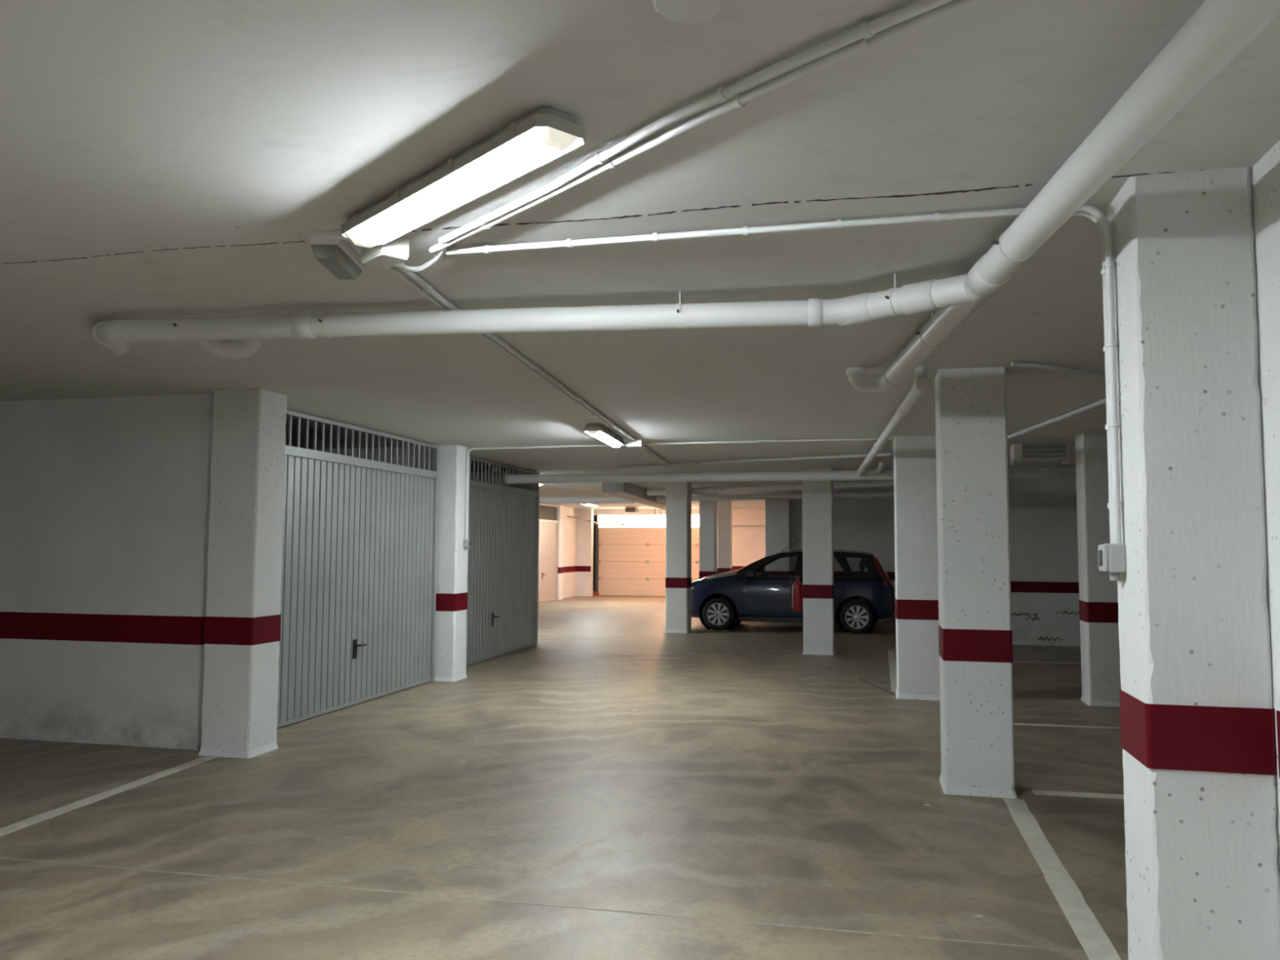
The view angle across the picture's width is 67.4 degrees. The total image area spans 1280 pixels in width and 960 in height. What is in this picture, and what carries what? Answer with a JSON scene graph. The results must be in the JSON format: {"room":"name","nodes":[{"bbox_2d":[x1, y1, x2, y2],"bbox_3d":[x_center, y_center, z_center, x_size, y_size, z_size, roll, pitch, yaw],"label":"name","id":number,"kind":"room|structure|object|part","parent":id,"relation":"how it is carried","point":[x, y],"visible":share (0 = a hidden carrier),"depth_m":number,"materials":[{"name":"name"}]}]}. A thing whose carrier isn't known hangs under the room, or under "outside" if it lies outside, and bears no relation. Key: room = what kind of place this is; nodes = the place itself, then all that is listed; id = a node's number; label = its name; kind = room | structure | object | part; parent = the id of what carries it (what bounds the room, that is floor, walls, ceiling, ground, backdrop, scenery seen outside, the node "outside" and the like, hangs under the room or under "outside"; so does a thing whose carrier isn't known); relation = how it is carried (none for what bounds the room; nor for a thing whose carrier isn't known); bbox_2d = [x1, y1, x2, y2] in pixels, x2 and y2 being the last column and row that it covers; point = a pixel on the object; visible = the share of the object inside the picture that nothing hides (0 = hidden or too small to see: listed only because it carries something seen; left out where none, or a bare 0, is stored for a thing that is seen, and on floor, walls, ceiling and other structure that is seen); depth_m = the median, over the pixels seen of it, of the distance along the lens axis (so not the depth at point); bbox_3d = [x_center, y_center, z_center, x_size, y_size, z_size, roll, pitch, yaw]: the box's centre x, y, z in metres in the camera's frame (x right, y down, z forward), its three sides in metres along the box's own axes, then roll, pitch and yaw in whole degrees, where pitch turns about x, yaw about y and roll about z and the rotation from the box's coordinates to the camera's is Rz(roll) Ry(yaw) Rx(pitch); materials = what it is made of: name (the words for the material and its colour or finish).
{"room":"parking garage","nodes":[
{"label":"parking garage","id":0,"kind":"room"},
{"bbox_2d":[0,393,213,750],"bbox_3d":[-6.187,0.700,7.861,6.340,2.620,0.154,-1,-4,13],"label":"wall","id":1,"kind":"structure","parent":0,"point":[104,502],"depth_m":7.29,"materials":[{"name":"paint"}]},
{"bbox_2d":[276,409,439,728],"bbox_3d":[-2.673,0.800,8.979,0.106,2.610,3.480,-1,-4,13],"label":"garage door","id":2,"kind":"structure","parent":1,"relation":"in","point":[357,612],"depth_m":8.98,"materials":[{"name":"metal"}]},
{"bbox_3d":[-2.698,2.075,8.895,0.028,0.035,3.380,-1,-4,13],"label":"rail","id":3,"kind":"part","parent":2,"relation":"part of","materials":[{"name":"metal"}]},
{"bbox_3d":[-2.668,1.582,8.985,0.012,0.180,0.060,-1,-4,13],"label":"handle plate","id":4,"kind":"part","parent":2,"relation":"part of","materials":[{"name":"black plastic"}]},
{"bbox_3d":[-2.628,1.553,9.028,0.056,0.027,0.121,-1,-4,13],"label":"lever","id":5,"kind":"part","parent":2,"relation":"part of","materials":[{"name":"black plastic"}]},
{"bbox_2d":[310,446,431,470],"bbox_3d":[-4.590,0.954,11.428,4.710,2.620,0.180,-1,-4,13],"label":"wall","id":6,"kind":"structure","parent":0,"point":[362,449],"depth_m":11.01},
{"bbox_2d":[471,471,535,490],"bbox_3d":[-3.901,1.200,14.956,4.730,2.620,0.180,-1,-4,13],"label":"wall","id":7,"kind":"structure","parent":0,"point":[491,472],"depth_m":14.54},
{"bbox_2d":[466,456,539,666],"bbox_3d":[-1.945,1.067,12.805,0.106,2.610,3.480,-1,-4,13],"label":"garage door","id":8,"kind":"structure","parent":7,"relation":"in","point":[503,554],"depth_m":13.08,"materials":[{"name":"metal"}]},
{"bbox_3d":[-1.956,1.849,12.742,0.012,0.180,0.060,-1,-4,13],"label":"handle plate","id":9,"kind":"part","parent":8,"relation":"part of","materials":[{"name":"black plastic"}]},
{"bbox_3d":[-1.970,2.342,12.721,0.028,0.035,3.380,-1,-4,13],"label":"rail","id":10,"kind":"part","parent":8,"relation":"part of","materials":[{"name":"metal"}]},
{"bbox_2d":[0,591,1128,959],"bbox_3d":[0.681,2.398,11.515,18.000,0.203,39.000,-1,-4,13],"label":"floor","id":11,"kind":"structure","parent":0,"point":[615,785],"depth_m":5.17,"materials":[{"name":"concrete"}]},
{"bbox_2d":[198,388,287,758],"bbox_3d":[-2.899,0.661,7.046,0.419,2.620,0.369,-1,-4,13],"label":"pillar","id":12,"kind":"structure","parent":11,"relation":"on","point":[242,620],"depth_m":6.90,"materials":[{"name":"paint"}]},
{"bbox_2d":[434,444,470,681],"bbox_3d":[-2.148,0.928,10.869,0.314,2.620,0.374,-1,-4,13],"label":"pillar","id":13,"kind":"structure","parent":11,"relation":"on","point":[451,585],"depth_m":10.72,"materials":[{"name":"paint"}]},
{"bbox_2d":[462,539,471,549],"bbox_3d":[-1.958,0.733,10.895,0.070,0.115,0.090,-1,-4,13],"label":"switch box","id":14,"kind":"object","parent":13,"relation":"attached to","point":[466,543],"visible":1,"depth_m":10.86,"materials":[{"name":"grey plastic"}]},
{"bbox_2d":[557,505,564,599],"bbox_3d":[-2.265,2.033,26.937,0.154,2.620,0.374,-1,-4,13],"label":"pillar","id":15,"kind":"structure","parent":11,"relation":"on","point":[561,508],"depth_m":26.85,"materials":[{"name":"paint"}]},
{"bbox_2d":[664,482,692,633],"bbox_3d":[0.683,1.360,16.942,0.414,2.620,0.424,-1,-4,13],"label":"pillar","id":16,"kind":"structure","parent":11,"relation":"on","point":[678,495],"depth_m":16.76,"materials":[{"name":"paint"}]},
{"bbox_2d":[698,493,717,579],"bbox_3d":[1.445,1.597,20.325,0.354,2.620,0.374,-1,-4,13],"label":"pillar","id":17,"kind":"structure","parent":11,"relation":"on","point":[708,509],"depth_m":20.18,"materials":[{"name":"paint"}]},
{"bbox_2d":[717,501,732,573],"bbox_3d":[2.095,1.835,23.733,0.354,2.620,0.324,-1,-4,13],"label":"pillar","id":18,"kind":"structure","parent":11,"relation":"on","point":[724,508],"depth_m":23.62,"materials":[{"name":"paint"}]},
{"bbox_2d":[764,493,791,573],"bbox_3d":[2.878,1.583,20.018,0.524,2.620,0.334,-1,-4,13],"label":"pillar","id":19,"kind":"structure","parent":11,"relation":"on","point":[777,512],"depth_m":19.90,"materials":[{"name":"paint"}]},
{"bbox_2d":[691,540,895,633],"bbox_3d":[2.714,1.959,17.863,3.920,1.676,1.900,-1,-4,13],"label":"car","id":20,"kind":"object","parent":11,"relation":"on","point":[725,600],"visible":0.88,"depth_m":17.09,"materials":[{"name":"blue paint"}]},
{"bbox_2d":[746,570,755,577],"bbox_3d":[1.979,1.677,17.155,0.160,0.120,0.150,-1,-4,13],"label":"mirror","id":21,"kind":"object","parent":20,"relation":"attached to","point":[748,573],"depth_m":17.09,"materials":[{"name":"blue paint"}]},
{"bbox_3d":[2.604,2.482,17.045,1.690,0.085,0.088,-1,-4,13],"label":"sill","id":22,"kind":"part","parent":20,"relation":"part of","materials":[{"name":"black plastic"}]},
{"bbox_3d":[3.785,1.966,17.218,0.540,0.640,0.480,-1,-4,13],"label":"seat","id":23,"kind":"part","parent":20,"relation":"part of","materials":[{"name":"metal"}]},
{"bbox_2d":[872,558,894,587],"bbox_3d":[4.256,1.625,16.808,0.359,0.510,0.233,-1,-4,24],"label":"tail lamp","id":24,"kind":"object","parent":20,"relation":"attached to","point":[880,578],"depth_m":16.75,"materials":[{"name":"red plastic"}]},
{"bbox_2d":[802,467,835,655],"bbox_3d":[2.542,1.145,13.686,0.439,2.620,0.424,-1,-4,13],"label":"pillar","id":25,"kind":"structure","parent":11,"relation":"on","point":[818,586],"depth_m":13.49,"materials":[{"name":"paint"}]},
{"bbox_2d":[790,575,802,612],"bbox_3d":[2.251,1.621,13.701,0.141,0.510,0.173,4,-6,-44],"label":"fire extinguisher","id":26,"kind":"object","parent":25,"relation":"attached to","point":[796,590],"visible":0.99,"depth_m":13.65,"materials":[{"name":"red metal"}]},
{"bbox_2d":[893,435,940,700],"bbox_3d":[2.816,0.878,9.778,0.439,2.620,0.424,-1,-4,13],"label":"pillar","id":27,"kind":"structure","parent":11,"relation":"on","point":[915,496],"depth_m":9.59,"materials":[{"name":"paint"}]},
{"bbox_2d":[934,366,1017,798],"bbox_3d":[2.113,0.620,6.090,0.424,2.620,0.404,-1,-4,13],"label":"pillar","id":28,"kind":"structure","parent":11,"relation":"on","point":[975,653],"depth_m":5.91,"materials":[{"name":"paint"}]},
{"bbox_2d":[1075,432,1120,706],"bbox_3d":[4.542,0.860,9.398,0.424,2.620,0.374,-1,-4,13],"label":"pillar","id":29,"kind":"structure","parent":11,"relation":"on","point":[1098,594],"depth_m":9.27,"materials":[{"name":"paint"}]},
{"bbox_2d":[1106,166,1279,959],"bbox_3d":[1.665,0.399,2.911,0.354,2.620,0.334,-1,-4,13],"label":"pillar","id":30,"kind":"structure","parent":11,"relation":"on","point":[1197,719],"depth_m":2.78,"materials":[{"name":"paint"}]},
{"bbox_2d":[1071,211,1113,543],"bbox_3d":[1.438,-0.340,3.109,0.184,1.100,0.032,-1,-4,13],"label":"conduit","id":31,"kind":"object","parent":30,"relation":"attached to","point":[1090,215],"visible":0.45,"depth_m":3.09,"materials":[{"name":"white plastic"}]},
{"bbox_2d":[1097,543,1126,580],"bbox_3d":[1.485,0.259,3.030,0.070,0.115,0.090,-1,-4,13],"label":"switch box","id":32,"kind":"object","parent":30,"relation":"attached to","point":[1111,557],"visible":1,"depth_m":2.99,"materials":[{"name":"grey plastic"}]},
{"bbox_2d":[562,506,577,598],"bbox_3d":[-3.577,1.690,22.044,0.204,2.620,13.800,-1,-4,13],"label":"wall","id":33,"kind":"structure","parent":0,"point":[570,524],"depth_m":28.07,"materials":[{"name":"paint"}]},
{"bbox_2d":[537,503,558,602],"bbox_3d":[-2.666,1.917,25.202,0.106,2.610,3.180,-1,-4,13],"label":"garage door","id":34,"kind":"structure","parent":33,"relation":"in","point":[548,513],"depth_m":26.01,"materials":[{"name":"beige paint"}]},
{"bbox_3d":[-2.691,3.191,25.118,0.028,0.035,3.080,-1,-4,13],"label":"rail","id":35,"kind":"part","parent":34,"relation":"part of","materials":[{"name":"beige paint"}]},
{"bbox_2d":[576,508,593,596],"bbox_3d":[-1.750,2.165,28.812,0.650,2.620,0.254,-1,-4,13],"label":"wall","id":36,"kind":"structure","parent":0,"point":[584,529],"depth_m":28.67,"materials":[{"name":"paint"}]},
{"bbox_2d":[567,507,699,596],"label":"door","id":37,"kind":"structure","parent":36,"relation":"in","point":[629,561],"depth_m":28.89,"materials":[{"name":"metal"}]},
{"bbox_3d":[-1.304,1.348,29.111,1.900,0.035,0.040,-1,-4,13],"label":"rail","id":38,"kind":"part","parent":37,"relation":"part of","materials":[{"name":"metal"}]},
{"bbox_3d":[-0.228,0.861,27.594,0.300,0.130,0.400,-1,-4,13],"label":"drive motor","id":39,"kind":"part","parent":37,"relation":"part of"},
{"bbox_3d":[0.274,3.225,28.740,3.180,0.515,0.022,-1,-4,13],"label":"panel","id":40,"kind":"part","parent":37,"relation":"part of","materials":[{"name":"beige metal"}]},
{"bbox_3d":[0.281,1.684,28.846,3.180,0.515,0.022,-1,-4,13],"label":"panel","id":41,"kind":"part","parent":37,"relation":"part of","materials":[{"name":"beige metal"}]},
{"bbox_3d":[0.279,2.198,28.811,3.180,0.515,0.022,-1,-4,13],"label":"panel","id":42,"kind":"part","parent":37,"relation":"part of","materials":[{"name":"beige metal"}]},
{"bbox_3d":[0.276,2.711,28.776,3.180,0.515,0.022,-1,-4,13],"label":"panel","id":43,"kind":"part","parent":37,"relation":"part of","materials":[{"name":"beige metal"}]},
{"bbox_2d":[0,0,1279,509],"bbox_3d":[0.696,-0.463,11.712,18.000,0.302,39.000,-1,-4,13],"label":"ceiling","id":44,"kind":"structure","parent":0,"point":[159,158],"depth_m":3.06,"materials":[{"name":"paint"}]},
{"bbox_2d":[193,338,262,359],"bbox_3d":[-2.219,-0.732,5.155,0.354,0.167,0.139,2,-4,-28],"label":"drain pipe","id":45,"kind":"object","parent":44,"relation":"hanging from","point":[239,349],"visible":0.76,"depth_m":5.13,"materials":[{"name":"white plastic"}]},
{"bbox_2d":[299,229,349,241],"bbox_3d":[-1.120,-0.879,3.446,0.200,0.025,0.040,0,-4,10],"label":"strip","id":46,"kind":"object","parent":44,"relation":"attached to","point":[336,233],"visible":0.56,"depth_m":3.43,"materials":[{"name":"white plastic"}]},
{"bbox_2d":[308,238,364,279],"bbox_3d":[-1.137,-0.835,3.612,0.110,0.090,0.340,0,-4,-1],"label":"emergency light","id":47,"kind":"object","parent":44,"relation":"attached to","point":[337,255],"visible":0.94,"depth_m":3.53,"materials":[{"name":"white plastic"}]},
{"bbox_2d":[360,236,408,268],"bbox_3d":[-0.942,-0.844,3.546,0.110,0.078,0.170,4,-5,-42],"label":"junction box","id":48,"kind":"object","parent":44,"relation":"attached to","point":[390,254],"visible":0.87,"depth_m":3.50,"materials":[{"name":"white plastic"}]},
{"bbox_3d":[-0.942,-0.810,3.544,0.100,0.010,0.160,4,-5,-42],"label":"lid","id":49,"kind":"part","parent":48,"relation":"part of","materials":[{"name":"white plastic"}]},
{"bbox_2d":[393,247,447,271],"bbox_3d":[-0.819,-0.835,3.633,0.257,0.058,0.159,-1,-4,13],"label":"conduit","id":50,"kind":"object","parent":44,"relation":"attached to","point":[440,253],"visible":0.91,"depth_m":3.67,"materials":[{"name":"white plastic"}]},
{"bbox_2d":[341,107,585,248],"bbox_3d":[-0.582,-0.879,2.905,0.174,0.088,1.190,4,-5,-41],"label":"ceiling light","id":51,"kind":"object","parent":44,"relation":"attached to","point":[544,135],"visible":1,"depth_m":2.74,"materials":[{"name":"white plastic"}]},
{"bbox_2d":[346,229,375,248],"bbox_3d":[-0.955,-0.831,3.324,0.120,0.042,0.044,4,-5,-41],"label":"diffuser","id":52,"kind":"object","parent":51,"relation":"attached to","point":[351,234],"depth_m":3.30,"materials":[{"name":"white plastic"}]},
{"bbox_2d":[536,126,578,151],"bbox_3d":[-0.210,-0.885,2.483,0.120,0.042,0.044,4,-5,-41],"label":"diffuser","id":53,"kind":"object","parent":51,"relation":"attached to","point":[556,138],"depth_m":2.47,"materials":[{"name":"white plastic"}]},
{"bbox_2d":[387,266,666,465],"bbox_3d":[-0.344,-0.533,8.289,0.063,0.037,9.366,0,-4,8],"label":"conduit","id":54,"kind":"object","parent":44,"relation":"attached to","point":[418,288],"visible":0.67,"depth_m":5.43,"materials":[{"name":"white plastic"}]},
{"bbox_2d":[92,273,972,355],"bbox_3d":[-0.781,-0.752,4.377,4.393,0.215,0.498,-1,-4,16],"label":"drain pipe","id":55,"kind":"object","parent":44,"relation":"attached to","point":[117,337],"visible":0.98,"depth_m":4.27,"materials":[{"name":"white plastic"}]},
{"bbox_3d":[1.045,-0.813,3.931,0.008,0.063,0.007,-1,-4,13],"label":"hanger rod","id":56,"kind":"part","parent":55,"relation":"part of","materials":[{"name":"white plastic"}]},
{"bbox_2d":[395,262,669,465],"bbox_3d":[-0.309,-0.535,8.245,0.070,0.039,9.337,0,-4,8],"label":"conduit","id":57,"kind":"object","parent":44,"relation":"attached to","point":[428,288],"visible":0.83,"depth_m":5.55,"materials":[{"name":"white plastic"}]},
{"bbox_2d":[539,492,634,503],"bbox_3d":[-1.953,0.379,20.198,3.740,0.238,0.162,-1,-4,13],"label":"drain pipe","id":58,"kind":"object","parent":44,"relation":"attached to","point":[565,500],"visible":0.51,"depth_m":19.97,"materials":[{"name":"white plastic"}]},
{"bbox_2d":[582,503,599,506],"bbox_3d":[-1.279,0.620,24.666,0.160,0.098,1.270,0,-4,11],"label":"ceiling light","id":59,"kind":"object","parent":44,"relation":"attached to","point":[587,504],"visible":0.68,"depth_m":24.64,"materials":[{"name":"white plastic"}]},
{"bbox_2d":[583,423,624,447],"bbox_3d":[-0.336,-0.426,9.399,0.174,0.098,1.270,0,-4,9],"label":"ceiling light","id":60,"kind":"object","parent":44,"relation":"attached to","point":[597,431],"visible":1,"depth_m":9.10,"materials":[{"name":"white plastic"}]},
{"bbox_2d":[587,431,598,434],"bbox_3d":[-0.433,-0.442,8.803,0.120,0.042,0.044,0,-4,9],"label":"diffuser","id":61,"kind":"object","parent":60,"relation":"attached to","point":[589,432],"depth_m":8.79,"materials":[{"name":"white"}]},
{"bbox_2d":[591,431,622,447],"bbox_3d":[-0.336,-0.399,9.397,0.132,0.044,1.160,0,-4,9],"label":"diffuser","id":62,"kind":"object","parent":60,"relation":"attached to","point":[608,437],"depth_m":9.33,"materials":[{"name":"white plastic"}]},
{"bbox_2d":[601,482,666,510],"bbox_3d":[0.222,0.403,20.396,0.380,0.200,8.588,0,-4,9],"label":"air duct","id":63,"kind":"object","parent":44,"relation":"hanging from","point":[628,491],"visible":0.75,"depth_m":17.31,"materials":[{"name":"grey metal"}]},
{"bbox_2d":[626,438,643,447],"bbox_3d":[-0.054,-0.390,10.050,0.160,0.083,0.120,0,-4,9],"label":"junction box","id":64,"kind":"object","parent":44,"relation":"attached to","point":[639,443],"visible":0.96,"depth_m":9.99,"materials":[{"name":"white plastic"}]},
{"bbox_3d":[-0.054,-0.353,10.048,0.150,0.010,0.110,0,-4,9],"label":"lid","id":65,"kind":"part","parent":64,"relation":"part of","materials":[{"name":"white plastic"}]},
{"bbox_2d":[464,437,893,539],"bbox_3d":[0.275,0.119,10.288,4.721,1.058,0.094,-1,-4,16],"label":"conduit","id":66,"kind":"object","parent":44,"relation":"attached to","point":[804,440],"visible":0.98,"depth_m":10.33,"materials":[{"name":"white plastic"}]},
{"bbox_2d":[652,0,720,23],"bbox_3d":[0.092,-0.963,1.899,0.138,0.068,0.136,-1,-4,13],"label":"drain pipe","id":67,"kind":"object","parent":44,"relation":"attached to","point":[690,11],"visible":1,"depth_m":1.91,"materials":[{"name":"white plastic"}]},
{"bbox_2d":[438,0,953,244],"bbox_3d":[-0.011,-0.921,2.617,0.082,0.038,2.220,4,-5,-41],"label":"conduit","id":68,"kind":"object","parent":44,"relation":"attached to","point":[868,28],"visible":1,"depth_m":2.32,"materials":[{"name":"white plastic"}]},
{"bbox_2d":[429,0,993,253],"bbox_3d":[-0.019,-0.916,2.699,0.069,0.038,2.337,4,-5,-41],"label":"conduit","id":69,"kind":"object","parent":44,"relation":"attached to","point":[740,100],"visible":0.86,"depth_m":2.33,"materials":[{"name":"white plastic"}]},
{"bbox_2d":[617,452,891,470],"bbox_3d":[1.277,-0.238,12.341,3.968,0.053,0.178,-2,-5,35],"label":"conduit","id":70,"kind":"object","parent":44,"relation":"attached to","point":[762,460],"visible":1,"depth_m":12.13,"materials":[{"name":"white plastic"}]},
{"bbox_2d":[646,480,893,495],"bbox_3d":[2.292,0.098,16.127,5.274,0.193,0.133,-3,-5,35],"label":"drain pipe","id":71,"kind":"object","parent":44,"relation":"attached to","point":[877,483],"visible":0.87,"depth_m":16.14,"materials":[{"name":"white plastic"}]},
{"bbox_2d":[656,488,893,502],"bbox_3d":[2.674,0.259,18.219,5.305,0.224,0.133,-2,-5,29],"label":"drain pipe","id":72,"kind":"object","parent":44,"relation":"attached to","point":[878,493],"visible":0.79,"depth_m":18.23,"materials":[{"name":"white plastic"}]},
{"bbox_2d":[445,204,1122,543],"bbox_3d":[0.395,-0.336,3.307,2.302,1.108,0.040,-1,-4,13],"label":"conduit","id":73,"kind":"object","parent":44,"relation":"attached to","point":[1116,503],"visible":0.85,"depth_m":3.18,"materials":[{"name":"white plastic"}]},
{"bbox_2d":[504,457,1075,484],"bbox_3d":[3.659,-0.147,11.806,11.280,0.284,0.147,-1,-4,13],"label":"drain pipe","id":74,"kind":"object","parent":44,"relation":"hanging from","point":[1034,473],"visible":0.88,"depth_m":12.34,"materials":[{"name":"white plastic"}]},
{"bbox_2d":[865,462,884,475],"bbox_3d":[2.916,-0.143,11.898,0.246,0.158,0.074,-2,-5,32],"label":"drain pipe","id":75,"kind":"object","parent":74,"relation":"attached to","point":[868,472],"visible":0.98,"depth_m":11.86,"materials":[{"name":"white plastic"}]},
{"bbox_2d":[846,367,897,392],"bbox_3d":[1.456,-0.631,5.865,0.194,0.201,0.495,2,-4,-19],"label":"drain pipe","id":76,"kind":"object","parent":44,"relation":"attached to","point":[858,378],"visible":0.68,"depth_m":5.93,"materials":[{"name":"white plastic"}]},
{"bbox_2d":[857,364,929,477],"bbox_3d":[2.240,-0.367,8.945,0.094,0.259,6.274,0,-4,9],"label":"drain pipe","id":77,"kind":"object","parent":44,"relation":"attached to","point":[922,383],"visible":0.99,"depth_m":6.81,"materials":[{"name":"white plastic"}]},
{"bbox_2d":[1009,442,1075,465],"bbox_3d":[4.357,-0.279,10.412,0.600,0.210,0.320,-1,-4,13],"label":"ceiling vent","id":78,"kind":"object","parent":44,"relation":"in","point":[1064,453],"visible":1,"depth_m":10.30,"materials":[{"name":"white plastic"}]},
{"bbox_3d":[4.104,-0.276,10.472,0.080,0.210,0.320,-1,-4,13],"label":"frame","id":79,"kind":"part","parent":78,"relation":"part of","materials":[{"name":"white plastic"}]},
{"bbox_3d":[4.611,-0.281,10.353,0.080,0.210,0.320,-1,-4,13],"label":"frame","id":80,"kind":"part","parent":78,"relation":"part of","materials":[{"name":"white plastic"}]},
{"bbox_2d":[1007,397,1106,439],"bbox_3d":[3.531,-0.518,8.112,0.057,0.053,2.933,0,-4,5],"label":"conduit","id":81,"kind":"object","parent":44,"relation":"attached to","point":[1103,401],"visible":0.73,"depth_m":8.00,"materials":[{"name":"white plastic"}]},
{"bbox_2d":[1010,361,1105,378],"bbox_3d":[2.764,-0.673,6.018,1.201,0.039,0.075,2,-4,-29],"label":"conduit","id":82,"kind":"object","parent":44,"relation":"attached to","point":[1067,370],"visible":0.74,"depth_m":5.87,"materials":[{"name":"white plastic"}]},
{"bbox_2d":[881,0,1279,387],"bbox_3d":[1.180,-0.847,2.560,0.143,0.182,6.257,0,-4,6],"label":"drain pipe","id":83,"kind":"object","parent":44,"relation":"attached to","point":[1218,30],"visible":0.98,"depth_m":2.29,"materials":[{"name":"white plastic"}]},
{"bbox_2d":[593,508,699,515],"bbox_3d":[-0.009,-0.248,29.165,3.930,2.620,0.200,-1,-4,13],"label":"lintel","id":84,"kind":"object","parent":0,"point":[620,511],"visible":0.07,"depth_m":28.99,"materials":[{"name":"paint"}]},
{"bbox_2d":[596,515,699,527],"bbox_3d":[0.280,1.237,28.946,3.260,0.370,0.070,-1,-4,13],"label":"window","id":85,"kind":"structure","parent":84,"relation":"attached to","point":[633,521],"depth_m":29.02,"materials":[{"name":"white"}]},
{"bbox_2d":[716,508,765,570],"bbox_3d":[3.384,2.141,28.083,3.120,2.620,0.420,-1,-4,13],"label":"wall","id":86,"kind":"structure","parent":0,"point":[748,524],"depth_m":28.16,"materials":[{"name":"paint"}]},
{"bbox_2d":[790,496,895,621],"bbox_3d":[4.188,1.582,19.908,3.000,2.620,0.204,-1,-4,13],"label":"wall","id":87,"kind":"structure","parent":0,"point":[866,524],"depth_m":19.76,"materials":[{"name":"paint"}]},
{"bbox_2d":[1008,477,1080,646],"bbox_3d":[7.678,1.239,14.673,5.800,2.620,0.217,-1,-4,13],"label":"wall","id":88,"kind":"structure","parent":0,"point":[1043,518],"depth_m":14.91,"materials":[{"name":"paint"}]},
{"bbox_2d":[1251,140,1279,874],"bbox_3d":[0.765,0.026,-2.448,0.389,2.620,11.200,-1,-4,13],"label":"wall","id":89,"kind":"structure","parent":0,"point":[1265,173],"depth_m":2.71,"materials":[{"name":"paint"}]}
]}

